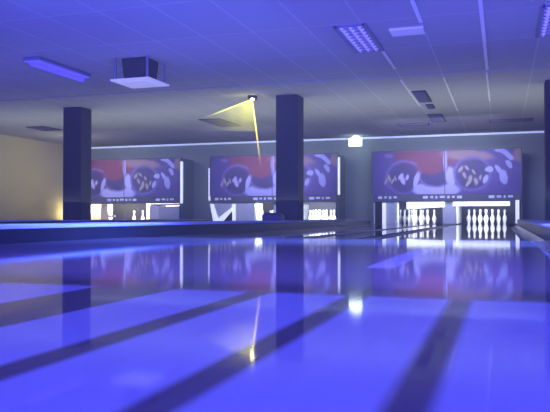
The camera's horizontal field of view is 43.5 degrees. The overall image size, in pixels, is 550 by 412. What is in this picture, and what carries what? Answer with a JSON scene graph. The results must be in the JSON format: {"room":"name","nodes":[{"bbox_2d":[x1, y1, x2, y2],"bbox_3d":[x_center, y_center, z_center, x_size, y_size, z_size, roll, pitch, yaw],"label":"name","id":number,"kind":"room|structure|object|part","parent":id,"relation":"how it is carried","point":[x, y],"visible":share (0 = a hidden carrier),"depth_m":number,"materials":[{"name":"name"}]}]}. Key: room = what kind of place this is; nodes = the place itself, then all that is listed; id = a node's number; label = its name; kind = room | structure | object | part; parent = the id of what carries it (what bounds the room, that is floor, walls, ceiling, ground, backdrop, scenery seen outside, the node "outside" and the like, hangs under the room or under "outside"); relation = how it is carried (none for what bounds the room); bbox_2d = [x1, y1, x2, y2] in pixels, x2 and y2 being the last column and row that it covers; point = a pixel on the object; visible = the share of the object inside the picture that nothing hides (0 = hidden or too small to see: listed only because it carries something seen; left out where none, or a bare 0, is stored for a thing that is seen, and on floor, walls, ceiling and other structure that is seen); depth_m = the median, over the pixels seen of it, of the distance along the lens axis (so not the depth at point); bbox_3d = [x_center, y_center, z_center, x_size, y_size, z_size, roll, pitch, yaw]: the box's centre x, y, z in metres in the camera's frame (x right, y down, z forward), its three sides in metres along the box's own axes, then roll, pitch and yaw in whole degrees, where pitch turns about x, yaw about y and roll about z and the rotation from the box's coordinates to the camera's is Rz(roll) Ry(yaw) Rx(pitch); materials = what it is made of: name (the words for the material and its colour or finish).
{"room":"sports facility","nodes":[
{"label":"sports facility","id":0,"kind":"room"},
{"bbox_2d":[0,134,62,219],"bbox_3d":[-9.370,-0.645,10.489,0.150,2.580,22.050,0,-1,18],"label":"wall","id":1,"kind":"structure","parent":0,"point":[31,171],"depth_m":18.65,"materials":[{"name":"beige paint"}]},
{"bbox_2d":[0,237,549,411],"bbox_3d":[-0.778,0.471,8.987,17.100,0.300,24.600,0,-1,18],"label":"floor","id":2,"kind":"structure","parent":0,"point":[127,324],"depth_m":1.18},
{"bbox_2d":[0,219,207,223],"bbox_3d":[-4.804,0.351,10.914,0.858,0.240,16.560,0,-1,18],"label":"divider","id":3,"kind":"object","parent":2,"relation":"on","point":[110,220],"visible":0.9,"depth_m":13.36,"materials":[{"name":"blue laminate"}]},
{"bbox_2d":[63,107,90,219],"bbox_3d":[-3.835,-0.810,13.382,0.400,2.160,0.360,0,-1,18],"label":"column","id":4,"kind":"structure","parent":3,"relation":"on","point":[76,120],"depth_m":13.23,"materials":[{"name":"paint"}]},
{"bbox_2d":[0,219,370,243],"bbox_3d":[-0.610,0.330,9.534,0.888,0.240,16.560,0,-1,18],"label":"divider","id":5,"kind":"object","parent":2,"relation":"on","point":[37,232],"visible":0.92,"depth_m":6.30,"materials":[{"name":"blue laminate"}]},
{"bbox_2d":[262,213,284,220],"bbox_3d":[-0.028,0.175,11.272,0.320,0.125,0.240,0,-1,18],"label":"equipment box","id":6,"kind":"object","parent":5,"relation":"on","point":[266,216],"visible":1,"depth_m":11.17,"materials":[{"name":"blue plastic"}]},
{"bbox_2d":[276,94,303,219],"bbox_3d":[0.260,-0.831,12.036,0.400,2.160,0.360,0,-1,18],"label":"column","id":7,"kind":"structure","parent":5,"relation":"on","point":[289,108],"depth_m":11.87,"materials":[{"name":"paint"}]},
{"bbox_2d":[168,224,378,236],"bbox_3d":[0.963,0.429,11.995,0.180,0.119,12.400,0,-1,18],"label":"gutter","id":8,"kind":"object","parent":2,"relation":"on","point":[372,224],"visible":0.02,"depth_m":8.43,"materials":[{"name":"plastic"}]},
{"bbox_2d":[187,223,437,237],"bbox_3d":[1.837,0.439,12.681,1.050,0.120,14.250,0,-1,18],"label":"lane","id":9,"kind":"object","parent":2,"relation":"on","point":[333,230],"visible":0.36,"depth_m":7.93,"materials":[{"name":"brown wood"}]},
{"bbox_2d":[399,210,402,222],"bbox_3d":[3.487,0.291,19.164,0.121,0.380,0.121,0,-1,18],"label":"pin","id":10,"kind":"object","parent":9,"relation":"on","point":[400,211],"visible":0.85,"depth_m":19.13,"materials":[{"name":"white plastic"}]},
{"bbox_2d":[403,210,406,222],"bbox_3d":[3.549,0.286,18.866,0.121,0.380,0.121,0,-1,18],"label":"pin","id":11,"kind":"object","parent":9,"relation":"on","point":[404,216],"visible":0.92,"depth_m":18.83,"materials":[{"name":"white plastic"}]},
{"bbox_2d":[407,209,410,223],"bbox_3d":[3.611,0.281,18.567,0.121,0.380,0.121,0,-1,18],"label":"pin","id":12,"kind":"object","parent":9,"relation":"on","point":[409,216],"visible":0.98,"depth_m":18.54,"materials":[{"name":"white plastic"}]},
{"bbox_2d":[411,209,415,223],"bbox_3d":[3.674,0.277,18.269,0.121,0.380,0.121,0,-1,18],"label":"pin","id":13,"kind":"object","parent":9,"relation":"on","point":[413,218],"visible":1,"depth_m":18.24,"materials":[{"name":"white plastic"}]},
{"bbox_2d":[418,209,422,223],"bbox_3d":[3.901,0.280,18.472,0.121,0.380,0.121,0,-1,18],"label":"pin","id":14,"kind":"object","parent":9,"relation":"on","point":[420,218],"visible":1,"depth_m":18.44,"materials":[{"name":"white plastic"}]},
{"bbox_2d":[425,209,429,222],"bbox_3d":[4.128,0.283,18.675,0.121,0.380,0.121,0,-1,18],"label":"pin","id":15,"kind":"object","parent":9,"relation":"on","point":[427,218],"visible":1,"depth_m":18.64,"materials":[{"name":"white plastic"}]},
{"bbox_2d":[432,210,435,222],"bbox_3d":[4.356,0.286,18.878,0.121,0.380,0.121,0,-1,18],"label":"pin","id":16,"kind":"object","parent":9,"relation":"on","point":[434,216],"visible":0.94,"depth_m":18.84,"materials":[{"name":"white plastic"}]},
{"bbox_2d":[372,147,522,223],"bbox_3d":[4.571,-0.445,18.127,3.560,1.820,2.922,0,-1,18],"label":"bowling pinsetter","id":17,"kind":"object","parent":9,"relation":"on","point":[448,182],"visible":0.98,"depth_m":16.85,"materials":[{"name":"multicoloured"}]},
{"bbox_3d":[2.725,0.186,17.226,0.085,0.530,0.070,0,-1,18],"label":"edge post","id":18,"kind":"part","parent":17,"relation":"part of","materials":[{"name":"white"}]},
{"bbox_3d":[2.989,0.183,17.517,0.230,0.545,0.650,0,-1,18],"label":"panel","id":19,"kind":"part","parent":17,"relation":"part of","materials":[{"name":"grey paint"}]},
{"bbox_3d":[3.293,-0.815,17.065,1.740,1.055,0.050,0,-1,18],"label":"art panel","id":20,"kind":"part","parent":17,"relation":"part of","materials":[{"name":"multicoloured plastic"}]},
{"bbox_2d":[407,202,444,208],"bbox_3d":[3.698,-0.012,16.940,0.920,0.175,0.050,0,-1,18],"label":"lamp","id":21,"kind":"object","parent":17,"relation":"attached to","point":[410,205],"depth_m":16.93,"materials":[{"name":"white"}]},
{"bbox_3d":[4.129,-0.834,16.790,3.560,1.085,0.070,0,-1,18],"label":"frame","id":22,"kind":"part","parent":17,"relation":"part of","materials":[{"name":"plastic"}]},
{"bbox_3d":[4.641,0.190,18.011,0.320,0.545,2.480,0,-1,18],"label":"panel","id":23,"kind":"part","parent":17,"relation":"part of","materials":[{"name":"grey paint"}]},
{"bbox_2d":[453,201,509,205],"bbox_3d":[4.938,-0.053,16.533,1.310,0.105,0.050,0,-1,18],"label":"lamp","id":24,"kind":"object","parent":17,"relation":"attached to","point":[496,203],"depth_m":16.49,"materials":[{"name":"white"}]},
{"bbox_3d":[4.965,-0.823,16.515,1.740,1.055,0.050,0,-1,18],"label":"art panel","id":25,"kind":"part","parent":17,"relation":"part of","materials":[{"name":"plastic"}]},
{"bbox_3d":[5.707,0.138,16.245,0.085,0.555,0.070,0,-1,18],"label":"edge post","id":26,"kind":"part","parent":17,"relation":"part of","materials":[{"name":"white"}]},
{"bbox_2d":[294,224,435,238],"bbox_3d":[2.132,0.423,11.610,0.180,0.119,12.400,0,-1,18],"label":"gutter","id":27,"kind":"object","parent":2,"relation":"on","point":[367,231],"visible":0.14,"depth_m":7.98,"materials":[{"name":"plastic"}]},
{"bbox_2d":[317,224,452,238],"bbox_3d":[2.385,0.419,11.422,0.320,0.120,12.200,0,-1,18],"label":"strip","id":28,"kind":"object","parent":2,"relation":"on","point":[386,232],"visible":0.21,"depth_m":7.45,"materials":[{"name":"white metal"}]},
{"bbox_2d":[364,224,455,238],"bbox_3d":[2.702,0.420,11.423,0.180,0.119,12.400,0,-1,18],"label":"gutter","id":29,"kind":"object","parent":2,"relation":"on","point":[428,229],"visible":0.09,"depth_m":8.13,"materials":[{"name":"plastic"}]},
{"bbox_2d":[386,223,520,240],"bbox_3d":[3.575,0.430,12.109,1.050,0.120,14.250,0,-1,18],"label":"lane","id":30,"kind":"object","parent":2,"relation":"on","point":[492,232],"visible":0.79,"depth_m":7.45,"materials":[{"name":"brown wood"}]},
{"bbox_2d":[467,209,470,223],"bbox_3d":[5.225,0.282,18.592,0.121,0.380,0.121,0,-1,18],"label":"pin","id":31,"kind":"object","parent":30,"relation":"on","point":[468,216],"visible":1,"depth_m":18.56,"materials":[{"name":"white plastic"}]},
{"bbox_2d":[472,209,476,223],"bbox_3d":[5.287,0.277,18.294,0.121,0.380,0.121,0,-1,18],"label":"pin","id":32,"kind":"object","parent":30,"relation":"on","point":[474,218],"visible":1,"depth_m":18.27,"materials":[{"name":"white plastic"}]},
{"bbox_2d":[478,209,482,223],"bbox_3d":[5.350,0.273,17.995,0.121,0.380,0.121,0,-1,18],"label":"pin","id":33,"kind":"object","parent":30,"relation":"on","point":[480,219],"visible":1,"depth_m":17.96,"materials":[{"name":"white plastic"}]},
{"bbox_2d":[484,209,487,223],"bbox_3d":[5.412,0.268,17.697,0.121,0.380,0.121,0,-1,18],"label":"pin","id":34,"kind":"object","parent":30,"relation":"on","point":[485,216],"visible":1,"depth_m":17.66,"materials":[{"name":"white plastic"}]},
{"bbox_2d":[490,209,494,223],"bbox_3d":[5.639,0.271,17.900,0.121,0.380,0.121,0,-1,18],"label":"pin","id":35,"kind":"object","parent":30,"relation":"on","point":[492,218],"visible":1,"depth_m":17.87,"materials":[{"name":"white plastic"}]},
{"bbox_2d":[496,209,500,223],"bbox_3d":[5.867,0.274,18.103,0.121,0.380,0.121,0,-1,18],"label":"pin","id":36,"kind":"object","parent":30,"relation":"on","point":[498,218],"visible":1,"depth_m":18.07,"materials":[{"name":"white plastic"}]},
{"bbox_2d":[502,209,506,223],"bbox_3d":[6.094,0.277,18.306,0.121,0.380,0.121,0,-1,18],"label":"pin","id":37,"kind":"object","parent":30,"relation":"on","point":[504,218],"visible":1,"depth_m":18.28,"materials":[{"name":"white plastic"}]},
{"bbox_2d":[510,224,544,240],"bbox_3d":[3.870,0.414,11.039,0.180,0.119,12.400,0,-1,18],"label":"gutter","id":38,"kind":"object","parent":2,"relation":"on","point":[523,235],"visible":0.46,"depth_m":8.48,"materials":[{"name":"plastic"}]},
{"bbox_2d":[517,219,549,240],"bbox_3d":[3.548,0.311,8.325,0.873,0.240,16.260,0,-1,18],"label":"divider","id":39,"kind":"object","parent":2,"relation":"on","point":[540,228],"visible":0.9,"depth_m":7.31,"materials":[{"name":"grey plastic"}]},
{"bbox_2d":[544,80,549,220],"bbox_3d":[4.392,-0.852,10.676,0.400,2.160,0.360,0,-1,18],"label":"column","id":40,"kind":"structure","parent":39,"relation":"on","point":[547,82],"depth_m":10.56,"materials":[{"name":"paint"}]},
{"bbox_3d":[-2.362,0.461,14.062,1.050,0.120,14.250,0,-1,18],"label":"lane","id":41,"kind":"object","parent":2,"relation":"on","visible":0},
{"bbox_2d":[209,153,344,220],"bbox_3d":[0.376,-0.424,19.503,3.630,1.820,2.930,0,-1,18],"label":"bowling pinsetter","id":42,"kind":"object","parent":41,"relation":"on","point":[241,187],"visible":0.73,"depth_m":18.32,"materials":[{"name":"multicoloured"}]},
{"bbox_3d":[-1.778,-0.586,18.719,0.030,0.880,0.070,0,-1,18],"label":"edge post","id":43,"kind":"part","parent":42,"relation":"part of","materials":[{"name":"white plastic"}]},
{"bbox_3d":[-1.451,0.197,18.578,0.629,0.510,0.050,0,-1,18],"label":"rail","id":44,"kind":"part","parent":42,"relation":"part of","materials":[{"name":"white"}]},
{"bbox_2d":[214,203,232,217],"bbox_3d":[-1.393,0.127,18.581,0.540,0.390,0.030,0,-1,18],"label":"curtain","id":45,"kind":"object","parent":42,"relation":"hanging from","point":[223,210],"depth_m":18.56,"materials":[{"name":"grey paint"}]},
{"bbox_3d":[-1.099,0.195,18.483,0.080,0.510,0.070,0,-1,18],"label":"edge post","id":46,"kind":"part","parent":42,"relation":"part of","materials":[{"name":"white"}]},
{"bbox_3d":[-0.906,-0.793,18.446,1.740,1.055,0.050,0,-1,18],"label":"art panel","id":47,"kind":"part","parent":42,"relation":"part of","materials":[{"name":"multicoloured plastic"}]},
{"bbox_3d":[-0.696,0.202,18.714,0.540,0.545,0.680,0,-1,18],"label":"panel","id":48,"kind":"part","parent":42,"relation":"part of","materials":[{"name":"grey paint"}]},
{"bbox_3d":[-0.070,-0.812,18.171,3.560,1.085,0.070,0,-1,18],"label":"frame","id":49,"kind":"part","parent":42,"relation":"part of","materials":[{"name":"multicoloured plastic"}]},
{"bbox_3d":[0.490,0.212,19.376,0.300,0.545,2.480,0,-1,18],"label":"panel","id":50,"kind":"part","parent":42,"relation":"part of","materials":[{"name":"blue paint"}]},
{"bbox_3d":[0.766,-0.801,17.896,1.740,1.055,0.050,0,-1,18],"label":"art panel","id":51,"kind":"part","parent":42,"relation":"part of","materials":[{"name":"plastic"}]},
{"bbox_3d":[1.632,-0.764,17.600,0.050,0.960,0.070,0,-1,18],"label":"edge post","id":52,"kind":"part","parent":42,"relation":"part of","materials":[{"name":"white plastic"}]},
{"bbox_3d":[-4.822,0.474,14.871,1.050,0.120,14.250,0,-1,18],"label":"lane","id":53,"kind":"object","parent":2,"relation":"on","visible":0},
{"bbox_2d":[91,157,193,219],"bbox_3d":[-3.805,-0.402,20.882,3.605,1.820,2.922,0,-1,18],"label":"bowling pinsetter","id":54,"kind":"object","parent":53,"relation":"on","point":[163,188],"visible":0.62,"depth_m":19.45,"materials":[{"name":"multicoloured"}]},
{"bbox_3d":[-5.275,0.227,20.189,1.160,0.540,0.060,0,-1,18],"label":"cream panel","id":55,"kind":"part","parent":54,"relation":"part of","materials":[{"name":"paint"}]},
{"bbox_3d":[-5.104,-0.771,19.827,1.740,1.055,0.050,0,-1,18],"label":"art panel","id":56,"kind":"part","parent":54,"relation":"part of","materials":[{"name":"plastic"}]},
{"bbox_3d":[-4.268,-0.790,19.552,3.560,1.085,0.070,0,-1,18],"label":"frame","id":57,"kind":"part","parent":54,"relation":"part of","materials":[{"name":"grey metal"}]},
{"bbox_3d":[-3.432,-0.780,19.277,1.740,1.055,0.050,0,-1,18],"label":"art panel","id":58,"kind":"part","parent":54,"relation":"part of","materials":[{"name":"multicoloured plastic"}]},
{"bbox_3d":[-3.302,0.236,19.465,0.280,0.500,0.480,0,-1,18],"label":"white panel","id":59,"kind":"part","parent":54,"relation":"part of","materials":[{"name":"paint"}]},
{"bbox_2d":[146,203,178,218],"bbox_3d":[-3.442,0.176,21.681,1.330,0.690,0.040,0,-1,18],"label":"curtain","id":60,"kind":"object","parent":54,"relation":"hanging from","point":[147,204],"depth_m":21.83,"materials":[{"name":"beige paint"}]},
{"bbox_3d":[-2.866,0.248,19.311,0.635,0.470,0.500,0,-1,18],"label":"panel","id":61,"kind":"part","parent":54,"relation":"part of","materials":[{"name":"grey paint"}]},
{"bbox_3d":[-2.566,-0.647,18.979,0.060,1.150,0.070,0,-1,18],"label":"edge post","id":62,"kind":"part","parent":54,"relation":"part of","materials":[{"name":"white plastic"}]},
{"bbox_2d":[0,0,549,146],"bbox_3d":[-1.161,-2.052,7.863,17.100,0.150,22.150,0,-1,18],"label":"ceiling","id":63,"kind":"structure","parent":0,"point":[200,43],"depth_m":9.58,"materials":[{"name":"paint"}]},
{"bbox_2d":[26,126,61,130],"bbox_3d":[-5.472,-1.832,16.358,0.500,0.022,0.700,0,-1,18],"label":"ceiling vent","id":64,"kind":"object","parent":63,"relation":"in","point":[42,128],"visible":1,"depth_m":16.26,"materials":[{"name":"grey metal"}]},
{"bbox_2d":[23,56,90,81],"bbox_3d":[-3.010,-1.890,9.601,0.260,0.120,1.200,0,-1,18],"label":"fitting","id":65,"kind":"object","parent":63,"relation":"attached to","point":[40,62],"visible":1,"depth_m":9.44,"materials":[{"name":"plastic"}]},
{"bbox_2d":[110,55,168,88],"bbox_3d":[-1.807,-1.795,9.256,0.580,0.320,0.580,0,-1,18],"label":"projector","id":66,"kind":"object","parent":63,"relation":"hanging from","point":[139,72],"depth_m":9.10,"materials":[{"name":"white"}]},
{"bbox_2d":[110,77,168,88],"bbox_3d":[-1.807,-1.652,9.254,0.580,0.025,0.580,0,-1,18],"label":"tray","id":67,"kind":"object","parent":66,"relation":"on","point":[131,82],"depth_m":9.14,"materials":[{"name":"white"}]},
{"bbox_2d":[120,80,160,87],"bbox_3d":[-1.807,-1.637,9.254,0.400,0.005,0.400,0,-1,18],"label":"shelf","id":68,"kind":"object","parent":66,"relation":"in","point":[131,83],"depth_m":9.21,"materials":[{"name":"white"}]},
{"bbox_2d":[198,118,240,126],"bbox_3d":[-1.214,-1.848,15.379,0.500,0.022,1.300,0,-1,18],"label":"ceiling vent","id":69,"kind":"object","parent":63,"relation":"in","point":[219,122],"visible":1,"depth_m":15.21,"materials":[{"name":"grey metal"}]},
{"bbox_2d":[248,95,256,99],"bbox_3d":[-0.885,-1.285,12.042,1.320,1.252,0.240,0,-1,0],"label":"projector","id":70,"kind":"object","parent":63,"relation":"hanging from","point":[250,97],"visible":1,"depth_m":11.94,"materials":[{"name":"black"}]},
{"bbox_2d":[0,65,549,102],"bbox_3d":[-0.149,-1.922,10.939,17.100,0.012,0.130,0,-1,18],"label":"trim","id":71,"kind":"structure","parent":63,"relation":"attached to","point":[548,66],"depth_m":10.81,"materials":[{"name":"white metal"}]},
{"bbox_2d":[304,138,348,140],"bbox_3d":[1.368,-1.788,18.360,1.225,0.043,0.404,0,-1,18],"label":"light","id":72,"kind":"object","parent":63,"relation":"attached to","point":[327,139],"depth_m":18.54,"materials":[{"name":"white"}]},
{"bbox_2d":[349,136,361,145],"bbox_3d":[2.080,-1.685,17.872,0.340,0.270,0.060,0,-1,18],"label":"exit sign","id":73,"kind":"object","parent":63,"relation":"hanging from","point":[355,140],"visible":1,"depth_m":17.84,"materials":[{"name":"white plastic"}]},
{"bbox_2d":[332,23,383,52],"bbox_3d":[0.999,-1.964,8.125,0.370,0.044,1.240,0,-1,18],"label":"troffer","id":74,"kind":"object","parent":63,"relation":"attached to","point":[358,37],"visible":1,"depth_m":8.01,"materials":[{"name":"metal"}]},
{"bbox_2d":[381,51,396,68],"bbox_3d":[1.526,-1.948,9.215,0.040,0.016,1.100,0,-1,18],"label":"rail","id":75,"kind":"object","parent":63,"relation":"attached to","point":[384,53],"visible":1,"depth_m":9.16,"materials":[{"name":"metal"}]},
{"bbox_2d":[389,26,425,36],"bbox_3d":[1.488,-1.963,7.754,0.380,0.030,0.280,0,-1,18],"label":"recessed light","id":76,"kind":"object","parent":63,"relation":"in","point":[413,30],"visible":1,"depth_m":7.71,"materials":[{"name":"plastic"}]},
{"bbox_2d":[400,80,420,105],"bbox_3d":[2.332,-1.907,11.792,0.028,0.016,2.600,0,-1,18],"label":"rail","id":77,"kind":"object","parent":63,"relation":"attached to","point":[402,82],"visible":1,"depth_m":11.56,"materials":[{"name":"metal"}]},
{"bbox_2d":[397,123,429,126],"bbox_3d":[3.133,-1.844,15.633,0.700,0.022,0.350,0,-1,18],"label":"ceiling vent","id":78,"kind":"object","parent":63,"relation":"in","point":[404,124],"visible":1,"depth_m":15.55,"materials":[{"name":"grey metal"}]},
{"bbox_2d":[410,0,422,22],"bbox_3d":[1.179,-1.994,6.224,0.040,0.016,2.500,0,-1,18],"label":"rail","id":79,"kind":"object","parent":63,"relation":"attached to","point":[415,8],"visible":1,"depth_m":7.00,"materials":[{"name":"metal"}]},
{"bbox_2d":[412,90,431,102],"bbox_3d":[2.568,-1.900,12.030,0.230,0.022,1.150,0,-1,18],"label":"ceiling vent","id":80,"kind":"object","parent":63,"relation":"in","point":[421,96],"visible":1,"depth_m":11.94,"materials":[{"name":"grey metal"}]},
{"bbox_2d":[425,104,434,108],"bbox_3d":[2.950,-1.884,13.094,0.140,0.022,0.500,0,-1,18],"label":"ceiling vent","id":81,"kind":"object","parent":63,"relation":"in","point":[429,106],"visible":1,"depth_m":13.00,"materials":[{"name":"grey metal"}]},
{"bbox_2d":[427,114,445,122],"bbox_3d":[3.437,-1.859,14.639,0.300,0.022,1.200,0,-1,18],"label":"ceiling vent","id":82,"kind":"object","parent":63,"relation":"in","point":[435,118],"visible":1,"depth_m":14.58,"materials":[{"name":"grey metal"}]},
{"bbox_2d":[443,77,457,110],"bbox_3d":[3.065,-1.904,11.972,0.028,0.016,3.400,0,-1,18],"label":"rail","id":83,"kind":"object","parent":63,"relation":"attached to","point":[444,79],"visible":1,"depth_m":11.61,"materials":[{"name":"metal"}]},
{"bbox_2d":[360,131,543,138],"bbox_3d":[4.387,-1.804,17.369,4.443,0.043,0.408,0,-1,18],"label":"light","id":84,"kind":"object","parent":63,"relation":"attached to","point":[525,131],"depth_m":17.49,"materials":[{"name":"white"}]},
{"bbox_2d":[478,0,488,69],"bbox_3d":[2.195,-1.977,7.311,0.040,0.016,5.200,0,-1,18],"label":"rail","id":85,"kind":"object","parent":63,"relation":"attached to","point":[480,2],"visible":1,"depth_m":7.76,"materials":[{"name":"metal"}]},
{"bbox_2d":[486,73,490,100],"bbox_3d":[3.482,-1.915,11.255,0.028,0.016,2.500,0,-1,18],"label":"rail","id":86,"kind":"object","parent":63,"relation":"attached to","point":[486,73],"visible":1,"depth_m":11.03,"materials":[{"name":"metal"}]},
{"bbox_2d":[489,118,533,122],"bbox_3d":[5.128,-1.854,14.977,0.900,0.022,0.400,0,-1,18],"label":"ceiling vent","id":87,"kind":"object","parent":63,"relation":"in","point":[520,119],"visible":1,"depth_m":14.89,"materials":[{"name":"grey metal"}]},
{"bbox_2d":[535,4,549,37],"bbox_3d":[3.001,-1.976,7.361,0.370,0.044,1.240,0,-1,18],"label":"troffer","id":88,"kind":"object","parent":63,"relation":"attached to","point":[543,25],"visible":1,"depth_m":7.39,"materials":[{"name":"metal"}]},
{"bbox_2d":[91,133,544,224],"bbox_3d":[2.287,-0.612,18.324,17.100,2.400,0.120,0,-1,18],"label":"wall","id":89,"kind":"structure","parent":0,"point":[358,159],"depth_m":18.27,"materials":[{"name":"grey paint"}]},
{"bbox_2d":[91,141,275,148],"bbox_3d":[-2.773,-1.767,19.724,5.858,0.043,0.407,0,-1,18],"label":"light","id":90,"kind":"object","parent":89,"relation":"attached to","point":[250,141],"depth_m":19.87,"materials":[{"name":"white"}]}
]}

